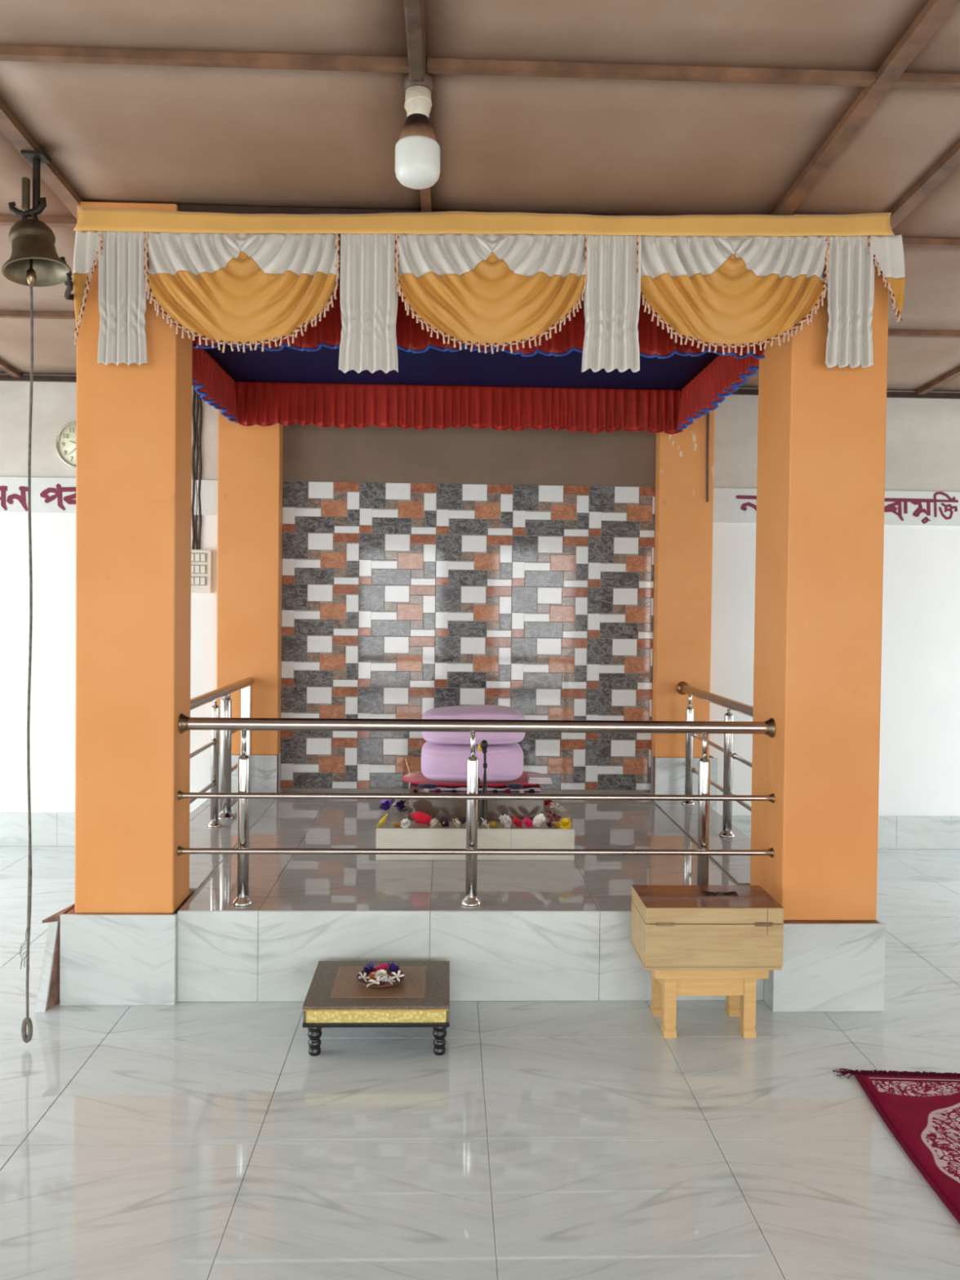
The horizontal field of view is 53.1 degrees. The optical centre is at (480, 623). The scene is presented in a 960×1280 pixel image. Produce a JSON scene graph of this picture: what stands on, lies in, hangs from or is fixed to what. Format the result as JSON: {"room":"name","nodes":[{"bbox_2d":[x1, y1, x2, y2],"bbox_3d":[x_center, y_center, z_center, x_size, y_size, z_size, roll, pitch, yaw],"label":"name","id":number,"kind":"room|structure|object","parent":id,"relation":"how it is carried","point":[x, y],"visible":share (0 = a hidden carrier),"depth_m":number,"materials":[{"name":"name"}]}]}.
{"room":"temple prayer hall","nodes":[
{"label":"temple prayer hall","id":0,"kind":"room"},
{"bbox_2d":[0,845,959,1279],"bbox_3d":[0.050,1.440,1.032,9.400,0.120,9.000,1,1,-2],"label":"floor","id":1,"kind":"structure","parent":0,"point":[547,1140],"depth_m":2.52,"materials":[{"name":"grey tile"}]},
{"bbox_2d":[34,920,60,1012],"bbox_3d":[-1.480,1.167,3.295,0.034,0.300,0.109,1,1,16],"label":"tile","id":2,"kind":"structure","parent":1,"relation":"on","point":[48,993],"depth_m":3.29,"materials":[{"name":"tile"}]},
{"bbox_2d":[42,201,194,1005],"bbox_3d":[-1.265,-0.062,3.420,0.441,2.758,0.320,1,1,-2],"label":"column","id":3,"kind":"structure","parent":1,"relation":"on","point":[118,940],"depth_m":3.31,"materials":[{"name":"orange paint"}]},
{"bbox_2d":[59,256,73,300],"bbox_3d":[-1.345,-1.106,3.151,0.042,0.100,0.403,0,1,-18],"label":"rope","id":4,"kind":"object","parent":3,"relation":"attached to","point":[68,295],"visible":0.68,"depth_m":3.04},
{"bbox_2d":[302,960,449,1056],"bbox_3d":[-0.326,1.252,3.134,0.451,0.164,0.375,1,1,-2],"label":"table","id":5,"kind":"object","parent":1,"relation":"on","point":[335,997],"visible":1,"depth_m":2.99,"materials":[{"name":"brown wood"}]},
{"bbox_2d":[355,967,404,988],"bbox_3d":[-0.324,1.161,3.130,0.159,0.018,0.159,1,1,-2],"label":"plate","id":6,"kind":"object","parent":5,"relation":"on","point":[382,984],"visible":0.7,"depth_m":3.12,"materials":[{"name":"silver metal"}]},
{"bbox_2d":[358,972,369,982],"bbox_3d":[-0.376,1.143,3.102,0.043,0.022,0.037,0,1,-37],"label":"flower","id":7,"kind":"object","parent":6,"relation":"on","point":[360,973],"visible":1,"depth_m":3.11,"materials":[{"name":"white plant"}]},
{"bbox_2d":[362,961,373,973],"bbox_3d":[-0.370,1.141,3.175,0.042,0.032,0.038,2,1,39],"label":"flower","id":8,"kind":"object","parent":6,"relation":"on","point":[369,968],"visible":1,"depth_m":3.18,"materials":[{"name":"purple plant"}]},
{"bbox_2d":[368,971,379,982],"bbox_3d":[-0.345,1.152,3.131,0.043,0.027,0.041,0,1,-27],"label":"flower","id":9,"kind":"object","parent":6,"relation":"on","point":[372,975],"visible":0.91,"depth_m":3.13,"materials":[{"name":"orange plant"}]},
{"bbox_2d":[366,975,386,987],"bbox_3d":[-0.334,1.140,3.055,0.063,0.024,0.067,0,1,-40],"label":"flower","id":10,"kind":"object","parent":6,"relation":"on","point":[377,980],"visible":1,"depth_m":3.06,"materials":[{"name":"white plant"}]},
{"bbox_2d":[373,968,388,982],"bbox_3d":[-0.321,1.143,3.123,0.044,0.031,0.043,0,2,-43],"label":"flower","id":11,"kind":"object","parent":6,"relation":"on","point":[381,972],"visible":0.83,"depth_m":3.12,"materials":[{"name":"white plant"}]},
{"bbox_2d":[374,963,389,972],"bbox_3d":[-0.326,1.137,3.172,0.035,0.035,0.049,2,1,39],"label":"flower","id":12,"kind":"object","parent":6,"relation":"on","point":[384,966],"visible":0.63,"depth_m":3.16,"materials":[{"name":"pink plant"}]},
{"bbox_2d":[382,975,395,984],"bbox_3d":[-0.291,1.146,3.083,0.044,0.022,0.040,0,2,-42],"label":"flower","id":13,"kind":"object","parent":6,"relation":"on","point":[390,977],"visible":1,"depth_m":3.09,"materials":[{"name":"white plant"}]},
{"bbox_2d":[387,961,400,972],"bbox_3d":[-0.286,1.140,3.187,0.045,0.034,0.041,1,1,11],"label":"flower","id":14,"kind":"object","parent":6,"relation":"on","point":[393,967],"visible":1,"depth_m":3.17,"materials":[{"name":"purple plant"}]},
{"bbox_2d":[391,969,404,981],"bbox_3d":[-0.271,1.143,3.112,0.040,0.023,0.043,0,2,-44],"label":"flower","id":15,"kind":"object","parent":6,"relation":"on","point":[398,971],"visible":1,"depth_m":3.11,"materials":[{"name":"white plant"}]},
{"bbox_2d":[177,791,764,1001],"bbox_3d":[-0.098,1.150,4.450,2.725,0.320,2.144,1,1,-2],"label":"raised platform","id":16,"kind":"object","parent":1,"relation":"on","point":[540,930],"visible":0.5,"depth_m":3.44,"materials":[{"name":"grey tile"}]},
{"bbox_2d":[190,677,253,827],"bbox_3d":[-1.256,0.648,4.442,0.098,0.658,1.813,1,1,-2],"label":"railing","id":17,"kind":"object","parent":16,"relation":"on","point":[245,685],"visible":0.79,"depth_m":4.76,"materials":[{"name":"metal"}]},
{"bbox_2d":[216,409,283,792],"bbox_3d":[-1.300,-0.192,5.394,0.352,2.299,0.124,1,1,-2],"label":"column","id":18,"kind":"structure","parent":16,"relation":"on","point":[250,504],"depth_m":5.35,"materials":[{"name":"orange paint"}]},
{"bbox_2d":[375,799,574,860],"bbox_3d":[-0.030,0.926,4.392,0.837,0.133,0.698,1,1,-2],"label":"planter box","id":19,"kind":"object","parent":16,"relation":"on","point":[423,836],"visible":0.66,"depth_m":4.05,"materials":[{"name":"grey tile"}]},
{"bbox_2d":[376,813,387,826],"bbox_3d":[-0.415,0.833,4.065,0.046,0.052,0.067,0,1,-19],"label":"flower","id":20,"kind":"object","parent":19,"relation":"on","point":[384,819],"visible":1,"depth_m":4.06,"materials":[{"name":"yellow plant"}]},
{"bbox_2d":[378,800,391,810],"bbox_3d":[-0.428,0.823,4.336,0.064,0.047,0.067,0,1,-12],"label":"flower","id":21,"kind":"object","parent":19,"relation":"on","point":[386,806],"visible":1,"depth_m":4.32,"materials":[{"name":"purple plant"}]},
{"bbox_2d":[380,799,395,804],"bbox_3d":[-0.424,0.823,4.413,0.062,0.046,0.065,2,1,38],"label":"flower","id":22,"kind":"object","parent":19,"relation":"on","point":[383,801],"visible":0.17,"depth_m":4.40,"materials":[{"name":"purple plant"}]},
{"bbox_2d":[392,822,400,826],"bbox_3d":[-0.353,0.852,4.066,0.031,0.018,0.031,1,1,-3],"label":"flower","id":23,"kind":"object","parent":19,"relation":"on","point":[396,824],"visible":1,"depth_m":4.06,"materials":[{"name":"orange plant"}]},
{"bbox_2d":[391,799,408,805],"bbox_3d":[-0.372,0.824,4.472,0.076,0.057,0.074,1,1,-6],"label":"flower","id":24,"kind":"object","parent":19,"relation":"on","point":[396,800],"visible":0.35,"depth_m":4.47,"materials":[{"name":"white plant"}]},
{"bbox_2d":[394,800,405,807],"bbox_3d":[-0.366,0.827,4.386,0.056,0.041,0.058,0,1,-17],"label":"flower","id":25,"kind":"object","parent":19,"relation":"on","point":[401,801],"visible":0.34,"depth_m":4.38,"materials":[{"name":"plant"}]},
{"bbox_2d":[395,802,408,811],"bbox_3d":[-0.353,0.828,4.321,0.056,0.041,0.058,0,1,-22],"label":"flower","id":26,"kind":"object","parent":19,"relation":"on","point":[400,806],"visible":0.99,"depth_m":4.32,"materials":[{"name":"purple plant"}]},
{"bbox_2d":[400,818,410,828],"bbox_3d":[-0.314,0.845,4.052,0.043,0.041,0.040,1,1,-2],"label":"flower","id":27,"kind":"object","parent":19,"relation":"on","point":[405,823],"visible":1,"depth_m":4.05,"materials":[{"name":"white plant"}]},
{"bbox_2d":[410,811,431,825],"bbox_3d":[-0.244,0.825,4.067,0.089,0.068,0.063,2,2,40],"label":"flower","id":28,"kind":"object","parent":19,"relation":"on","point":[420,817],"visible":1,"depth_m":4.05,"materials":[{"name":"red plant"}]},
{"bbox_2d":[429,817,438,826],"bbox_3d":[-0.193,0.845,4.065,0.040,0.042,0.046,1,1,9],"label":"flower","id":29,"kind":"object","parent":19,"relation":"on","point":[433,821],"visible":1,"depth_m":4.06,"materials":[{"name":"beige plant"}]},
{"bbox_2d":[438,817,448,826],"bbox_3d":[-0.151,0.843,4.067,0.034,0.040,0.052,1,1,28],"label":"flower","id":30,"kind":"object","parent":19,"relation":"on","point":[444,822],"visible":1,"depth_m":4.07,"materials":[{"name":"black plant"}]},
{"bbox_2d":[452,817,461,827],"bbox_3d":[-0.100,0.845,4.065,0.044,0.045,0.046,0,1,-30],"label":"flower","id":31,"kind":"object","parent":19,"relation":"on","point":[457,822],"visible":1,"depth_m":4.06,"materials":[{"name":"beige plant"}]},
{"bbox_2d":[456,816,466,824],"bbox_3d":[-0.078,0.840,4.088,0.038,0.036,0.042,1,1,22],"label":"flower","id":32,"kind":"object","parent":19,"relation":"on","point":[461,820],"visible":0.95,"depth_m":4.08,"materials":[{"name":"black plant"}]},
{"bbox_2d":[407,782,544,821],"bbox_3d":[-0.025,0.798,4.451,0.596,0.119,0.535,1,1,-2],"label":"seat","id":33,"kind":"object","parent":19,"relation":"on","point":[449,809],"visible":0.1,"depth_m":4.19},
{"bbox_2d":[435,788,441,792],"bbox_3d":[-0.183,0.733,4.195,0.032,0.017,0.032,0,2,-45],"label":"flower","id":34,"kind":"object","parent":33,"relation":"on","point":[437,790],"visible":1,"depth_m":4.19,"materials":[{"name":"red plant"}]},
{"bbox_2d":[401,770,540,786],"bbox_3d":[-0.016,0.727,4.518,0.700,0.020,0.400,1,1,-2],"label":"mat","id":35,"kind":"object","parent":33,"relation":"on","point":[421,779],"visible":0.34,"depth_m":4.37,"materials":[{"name":"fabric"}]},
{"bbox_2d":[404,773,421,777],"bbox_3d":[-0.309,0.721,4.507,0.100,0.038,0.045,1,1,-2],"label":"conch shell","id":36,"kind":"object","parent":35,"relation":"on","point":[410,774],"visible":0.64,"depth_m":4.50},
{"bbox_2d":[421,741,523,782],"bbox_3d":[-0.037,0.633,4.453,0.470,0.168,0.334,1,1,-2],"label":"seat cushion","id":37,"kind":"object","parent":35,"relation":"on","point":[439,762],"visible":0.77,"depth_m":4.30,"materials":[{"name":"fabric"}]},
{"bbox_2d":[421,705,524,744],"bbox_3d":[-0.032,0.468,4.449,0.476,0.162,0.335,1,1,-2],"label":"seat cushion","id":38,"kind":"object","parent":37,"relation":"on","point":[462,712],"visible":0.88,"depth_m":4.31,"materials":[{"name":"fabric"}]},
{"bbox_2d":[525,773,552,783],"bbox_3d":[0.272,0.716,4.427,0.110,0.026,0.120,1,1,-2],"label":"book","id":39,"kind":"object","parent":35,"relation":"on","point":[532,778],"visible":1,"depth_m":4.38,"materials":[{"name":"white paper"}]},
{"bbox_2d":[478,777,480,793],"bbox_3d":[-0.013,0.708,4.199,0.032,0.072,0.031,1,1,-2],"label":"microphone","id":40,"kind":"object","parent":33,"relation":"on","point":[479,780],"visible":0.2,"depth_m":4.19,"materials":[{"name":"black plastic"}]},
{"bbox_2d":[423,786,541,791],"bbox_3d":[0.010,0.738,4.263,0.520,0.009,0.045,1,1,-2],"label":"lace cloth","id":41,"kind":"object","parent":33,"relation":"on","point":[439,788],"visible":0.81,"depth_m":4.26,"materials":[{"name":"fabric"}]},
{"bbox_2d":[417,782,437,788],"bbox_3d":[-0.232,0.721,4.255,0.090,0.022,0.040,1,1,-2],"label":"folded cloth","id":42,"kind":"object","parent":41,"relation":"on","point":[427,785],"visible":1,"depth_m":4.24,"materials":[{"name":"fabric"}]},
{"bbox_2d":[506,783,523,789],"bbox_3d":[0.155,0.725,4.268,0.072,0.024,0.040,1,1,-2],"label":"folded cloth","id":43,"kind":"object","parent":41,"relation":"on","point":[513,786],"visible":1,"depth_m":4.25,"materials":[{"name":"fabric"}]},
{"bbox_2d":[503,788,511,793],"bbox_3d":[0.122,0.735,4.205,0.033,0.018,0.033,0,1,-24],"label":"flower","id":44,"kind":"object","parent":33,"relation":"on","point":[507,791],"visible":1,"depth_m":4.20,"materials":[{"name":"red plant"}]},
{"bbox_2d":[528,788,535,793],"bbox_3d":[0.227,0.737,4.209,0.033,0.018,0.033,0,1,-31],"label":"flower","id":45,"kind":"object","parent":33,"relation":"on","point":[531,791],"visible":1,"depth_m":4.20,"materials":[{"name":"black plant"}]},
{"bbox_2d":[477,740,488,826],"bbox_3d":[0.009,0.681,4.116,0.040,0.366,0.083,0,1,-16],"label":"microphone","id":46,"kind":"object","parent":19,"relation":"on","point":[483,745],"visible":0.94,"depth_m":4.10,"materials":[{"name":"black plastic"}]},
{"bbox_2d":[480,817,489,828],"bbox_3d":[0.023,0.848,4.065,0.039,0.046,0.057,1,1,33],"label":"flower","id":47,"kind":"object","parent":19,"relation":"on","point":[485,822],"visible":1,"depth_m":4.07,"materials":[{"name":"white plant"}]},
{"bbox_2d":[488,821,497,826],"bbox_3d":[0.058,0.855,4.080,0.039,0.022,0.039,0,1,-39],"label":"flower","id":48,"kind":"object","parent":19,"relation":"on","point":[493,824],"visible":1,"depth_m":4.08,"materials":[{"name":"yellow plant"}]},
{"bbox_2d":[498,813,511,827],"bbox_3d":[0.108,0.842,4.080,0.056,0.058,0.062,1,1,3],"label":"flower","id":49,"kind":"object","parent":19,"relation":"on","point":[505,820],"visible":1,"depth_m":4.08,"materials":[{"name":"white plant"}]},
{"bbox_2d":[511,817,522,826],"bbox_3d":[0.159,0.845,4.079,0.036,0.042,0.054,1,1,19],"label":"flower","id":50,"kind":"object","parent":19,"relation":"on","point":[517,821],"visible":1,"depth_m":4.09,"materials":[{"name":"red plant"}]},
{"bbox_2d":[522,817,533,827],"bbox_3d":[0.205,0.845,4.069,0.038,0.042,0.055,1,1,23],"label":"flower","id":51,"kind":"object","parent":19,"relation":"on","point":[529,824],"visible":1,"depth_m":4.08,"materials":[{"name":"pink plant"}]},
{"bbox_2d":[532,813,545,826],"bbox_3d":[0.248,0.840,4.093,0.046,0.050,0.066,0,1,-16],"label":"flower","id":52,"kind":"object","parent":19,"relation":"on","point":[539,820],"visible":1,"depth_m":4.10,"materials":[{"name":"white plant"}]},
{"bbox_2d":[544,800,551,805],"bbox_3d":[0.307,0.841,4.514,0.063,0.029,0.057,1,1,10],"label":"flower","id":53,"kind":"object","parent":19,"relation":"on","point":[546,802],"visible":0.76,"depth_m":4.52,"materials":[{"name":"red plant"}]},
{"bbox_2d":[546,822,554,827],"bbox_3d":[0.296,0.857,4.078,0.036,0.021,0.035,0,1,-19],"label":"flower","id":54,"kind":"object","parent":19,"relation":"on","point":[548,824],"visible":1,"depth_m":4.08,"materials":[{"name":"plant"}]},
{"bbox_2d":[545,809,559,816],"bbox_3d":[0.326,0.851,4.280,0.066,0.030,0.075,1,1,11],"label":"flower","id":55,"kind":"object","parent":19,"relation":"on","point":[551,813],"visible":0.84,"depth_m":4.28,"materials":[{"name":"red plant"}]},
{"bbox_2d":[546,813,561,822],"bbox_3d":[0.326,0.852,4.192,0.070,0.025,0.064,0,1,-39],"label":"flower","id":56,"kind":"object","parent":19,"relation":"on","point":[553,815],"visible":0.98,"depth_m":4.20,"materials":[{"name":"red plant"}]},
{"bbox_2d":[552,822,559,827],"bbox_3d":[0.323,0.859,4.088,0.035,0.021,0.035,0,1,-23],"label":"flower","id":57,"kind":"object","parent":19,"relation":"on","point":[556,824],"visible":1,"depth_m":4.09,"materials":[{"name":"yellow plant"}]},
{"bbox_2d":[550,802,564,808],"bbox_3d":[0.353,0.848,4.437,0.071,0.028,0.063,0,1,-23],"label":"flower","id":58,"kind":"object","parent":19,"relation":"on","point":[552,803],"visible":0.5,"depth_m":4.45,"materials":[{"name":"white plant"}]},
{"bbox_2d":[553,806,566,812],"bbox_3d":[0.363,0.844,4.363,0.068,0.030,0.062,1,1,30],"label":"flower","id":59,"kind":"object","parent":19,"relation":"on","point":[557,809],"visible":1,"depth_m":4.34,"materials":[{"name":"white plant"}]},
{"bbox_2d":[559,817,571,829],"bbox_3d":[0.362,0.850,4.074,0.047,0.046,0.047,0,1,-23],"label":"flower","id":60,"kind":"object","parent":19,"relation":"on","point":[565,823],"visible":1,"depth_m":4.07,"materials":[{"name":"yellow plant"}]},
{"bbox_2d":[177,713,775,906],"bbox_3d":[-0.004,0.671,3.446,2.120,0.680,0.082,1,1,-2],"label":"railing","id":61,"kind":"object","parent":16,"relation":"on","point":[703,852],"visible":0.92,"depth_m":3.42,"materials":[{"name":"metal"}]},
{"bbox_2d":[676,681,753,838],"bbox_3d":[1.169,0.674,4.573,0.080,0.656,1.713,1,1,-2],"label":"railing","id":62,"kind":"object","parent":16,"relation":"on","point":[682,687],"visible":0.79,"depth_m":4.51,"materials":[{"name":"metal"}]},
{"bbox_2d":[651,409,717,812],"bbox_3d":[1.177,-0.006,5.480,0.353,2.618,0.124,1,1,-2],"label":"column","id":63,"kind":"structure","parent":1,"relation":"on","point":[685,460],"depth_m":5.43,"materials":[{"name":"orange paint"}]},
{"bbox_2d":[650,969,768,1038],"bbox_3d":[0.749,1.230,3.223,0.372,0.230,0.218,1,1,-2],"label":"stool","id":64,"kind":"object","parent":1,"relation":"on","point":[738,986],"visible":0.67,"depth_m":3.12,"materials":[{"name":"brown wood"}]},
{"bbox_2d":[630,884,783,970],"bbox_3d":[0.751,1.013,3.209,0.448,0.203,0.252,1,1,-2],"label":"wooden box","id":65,"kind":"object","parent":64,"relation":"on","point":[674,927],"visible":1,"depth_m":3.09,"materials":[{"name":"brown wood"}]},
{"bbox_2d":[702,890,737,895],"bbox_3d":[0.808,0.909,3.232,0.116,0.006,0.043,1,1,-2],"label":"bunch","id":66,"kind":"object","parent":65,"relation":"on","point":[713,893],"visible":1,"depth_m":3.23,"materials":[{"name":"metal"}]},
{"bbox_2d":[750,213,888,1011],"bbox_3d":[1.216,-0.036,3.521,0.389,2.758,0.442,1,1,-2],"label":"column","id":67,"kind":"structure","parent":1,"relation":"on","point":[820,474],"depth_m":3.35,"materials":[{"name":"orange paint"}]},
{"bbox_2d":[72,207,905,373],"bbox_3d":[0.037,-1.120,3.221,2.796,0.570,0.085,1,1,-1],"label":"curtain valance","id":68,"kind":"object","parent":67,"relation":"attached to","point":[496,279],"visible":1,"depth_m":3.22,"materials":[{"name":"yellow fabric"}]},
{"bbox_2d":[832,1068,959,1223],"bbox_3d":[1.811,1.379,1.661,1.586,0.015,2.480,1,1,2],"label":"carpet","id":69,"kind":"object","parent":1,"relation":"on","point":[921,1110],"visible":1,"depth_m":2.63,"materials":[{"name":"red carpet"}]},
{"bbox_2d":[0,0,959,394],"bbox_3d":[0.084,-1.587,0.996,9.700,0.666,9.350,1,1,-2],"label":"ceiling","id":70,"kind":"structure","parent":0,"point":[584,107],"depth_m":2.73,"materials":[{"name":"brown wood"}]},
{"bbox_2d":[1,148,71,286],"bbox_3d":[-1.353,-1.241,2.936,0.195,0.402,0.197,1,1,-2],"label":"bell","id":71,"kind":"object","parent":70,"relation":"hanging from","point":[34,260],"visible":1,"depth_m":2.94,"materials":[{"name":"gold metal"}]},
{"bbox_2d":[19,284,33,1043],"bbox_3d":[-1.402,0.133,2.973,0.038,2.356,0.015,1,1,-2],"label":"cord","id":72,"kind":"object","parent":71,"relation":"hanging from","point":[27,1021],"visible":1,"depth_m":2.97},
{"bbox_2d":[177,204,606,269],"bbox_3d":[0.019,-1.349,3.406,2.121,0.161,0.140,1,1,-2],"label":"trim","id":73,"kind":"structure","parent":70,"relation":"attached to","point":[181,207],"depth_m":3.31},
{"bbox_2d":[404,0,424,82],"bbox_3d":[-0.127,-1.406,1.348,0.038,0.029,2.360,1,1,-2],"label":"trim","id":74,"kind":"structure","parent":70,"relation":"attached to","point":[412,8],"depth_m":2.32,"materials":[{"name":"brown wood"}]},
{"bbox_2d":[395,71,439,189],"bbox_3d":[-0.165,-1.304,2.550,0.120,0.280,0.120,1,1,-2],"label":"light bulb","id":75,"kind":"object","parent":70,"relation":"hanging from","point":[417,149],"visible":1,"depth_m":2.52,"materials":[{"name":"plastic"}]},
{"bbox_2d":[395,134,439,189],"bbox_3d":[-0.166,-1.218,2.552,0.120,0.106,0.120,1,1,-2],"label":"diffuser","id":76,"kind":"object","parent":75,"relation":"attached to","point":[417,157],"depth_m":2.51,"materials":[{"name":"white plastic"}]},
{"bbox_2d":[191,278,764,434],"bbox_3d":[-0.082,-1.230,4.369,2.465,0.427,1.630,1,1,-2],"label":"canopy","id":77,"kind":"object","parent":70,"relation":"hanging from","point":[437,384],"visible":0.59,"depth_m":4.96,"materials":[{"name":"red fabric"}]},
{"bbox_2d":[0,373,959,816],"bbox_3d":[-0.085,-0.153,5.598,9.700,3.120,0.200,1,1,-2],"label":"wall","id":78,"kind":"structure","parent":0,"point":[919,753],"depth_m":5.54,"materials":[{"name":"paint"}]},
{"bbox_2d":[55,421,75,468],"bbox_3d":[-2.246,-1.002,5.395,0.268,0.268,0.028,1,1,-2],"label":"wall clock","id":79,"kind":"object","parent":78,"relation":"attached to","point":[65,443],"visible":0.46,"depth_m":5.39,"materials":[{"name":"white plastic"}]},
{"bbox_2d":[0,812,190,846],"bbox_3d":[-3.145,1.161,5.417,3.300,0.190,0.014,1,1,-2],"label":"baseboard","id":80,"kind":"structure","parent":78,"relation":"attached to","point":[47,829],"depth_m":5.43,"materials":[{"name":"grey tile"}]},
{"bbox_2d":[0,476,217,515],"bbox_3d":[-2.948,-0.725,5.385,3.650,0.197,0.014,1,1,-2],"label":"banner","id":81,"kind":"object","parent":78,"relation":"attached to","point":[48,495],"depth_m":5.40,"materials":[{"name":"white paint"}]},
{"bbox_2d":[191,386,202,549],"bbox_3d":[-1.600,-0.881,5.424,0.060,0.933,0.016,1,1,-2],"label":"cables","id":82,"kind":"object","parent":78,"relation":"attached to","point":[196,437],"visible":0.9,"depth_m":5.42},
{"bbox_2d":[191,549,212,592],"bbox_3d":[-1.600,-0.293,5.420,0.167,0.243,0.051,1,1,-2],"label":"switchboard","id":83,"kind":"object","parent":78,"relation":"attached to","point":[201,559],"visible":0.54,"depth_m":5.40,"materials":[{"name":"white plastic"}]},
{"bbox_2d":[191,577,194,584],"bbox_3d":[-1.622,-0.238,5.399,0.024,0.040,0.008,1,1,-2],"label":"switch","id":84,"kind":"object","parent":83,"relation":"attached to","point":[192,578],"depth_m":5.40,"materials":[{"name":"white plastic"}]},
{"bbox_2d":[191,565,194,573],"bbox_3d":[-1.621,-0.304,5.397,0.024,0.040,0.008,1,1,-2],"label":"switch","id":85,"kind":"object","parent":83,"relation":"attached to","point":[192,566],"depth_m":5.40,"materials":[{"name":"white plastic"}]},
{"bbox_2d":[191,553,194,560],"bbox_3d":[-1.621,-0.370,5.396,0.024,0.040,0.008,1,1,-2],"label":"switch","id":86,"kind":"object","parent":83,"relation":"attached to","point":[192,554],"depth_m":5.40,"materials":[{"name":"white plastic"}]},
{"bbox_2d":[195,577,199,584],"bbox_3d":[-1.591,-0.237,5.400,0.024,0.040,0.008,1,1,-2],"label":"switch","id":87,"kind":"object","parent":83,"relation":"attached to","point":[197,579],"depth_m":5.40,"materials":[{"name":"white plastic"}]},
{"bbox_2d":[195,565,199,573],"bbox_3d":[-1.590,-0.303,5.398,0.024,0.040,0.008,1,1,-2],"label":"switch","id":88,"kind":"object","parent":83,"relation":"attached to","point":[197,567],"depth_m":5.40,"materials":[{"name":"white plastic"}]},
{"bbox_2d":[195,554,199,560],"bbox_3d":[-1.590,-0.369,5.397,0.024,0.040,0.008,1,1,-2],"label":"switch","id":89,"kind":"object","parent":83,"relation":"attached to","point":[197,556],"depth_m":5.40,"materials":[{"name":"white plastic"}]},
{"bbox_2d":[200,577,204,584],"bbox_3d":[-1.560,-0.237,5.401,0.024,0.040,0.008,1,1,-2],"label":"switch","id":90,"kind":"object","parent":83,"relation":"attached to","point":[202,579],"depth_m":5.40,"materials":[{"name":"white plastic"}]},
{"bbox_2d":[200,565,204,573],"bbox_3d":[-1.559,-0.303,5.399,0.024,0.040,0.008,1,1,-2],"label":"switch","id":91,"kind":"object","parent":83,"relation":"attached to","point":[202,567],"depth_m":5.40,"materials":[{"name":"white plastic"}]},
{"bbox_2d":[200,554,204,560],"bbox_3d":[-1.559,-0.369,5.398,0.024,0.040,0.008,1,1,-2],"label":"switch","id":92,"kind":"object","parent":83,"relation":"attached to","point":[202,556],"depth_m":5.40,"materials":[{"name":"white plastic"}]},
{"bbox_2d":[280,480,655,792],"bbox_3d":[-0.066,0.087,5.497,2.127,1.765,0.012,1,1,-2],"label":"tiled wall","id":93,"kind":"structure","parent":78,"relation":"attached to","point":[400,600],"depth_m":5.49,"materials":[{"name":"tile"}]},
{"bbox_2d":[282,422,656,486],"bbox_3d":[-0.053,-1.063,5.477,2.128,0.534,0.008,1,1,-2],"label":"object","id":94,"kind":"structure","parent":78,"relation":"attached to","point":[466,455],"depth_m":5.47,"materials":[{"name":"beige paint"}]},
{"bbox_2d":[0,374,959,399],"bbox_3d":[-0.067,-1.345,5.460,9.400,0.028,0.030,1,1,-2],"label":"trim","id":95,"kind":"structure","parent":78,"relation":"attached to","point":[2,377],"depth_m":5.50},
{"bbox_2d":[712,488,959,526],"bbox_3d":[2.816,-0.663,5.577,3.615,0.198,0.014,1,1,-2],"label":"banner","id":96,"kind":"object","parent":78,"relation":"attached to","point":[735,505],"depth_m":5.56,"materials":[{"name":"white paint"}]},
{"bbox_2d":[721,815,959,848],"bbox_3d":[2.914,1.226,5.619,3.375,0.190,0.014,1,1,-2],"label":"baseboard","id":97,"kind":"structure","parent":78,"relation":"attached to","point":[894,832],"depth_m":5.60,"materials":[{"name":"grey tile"}]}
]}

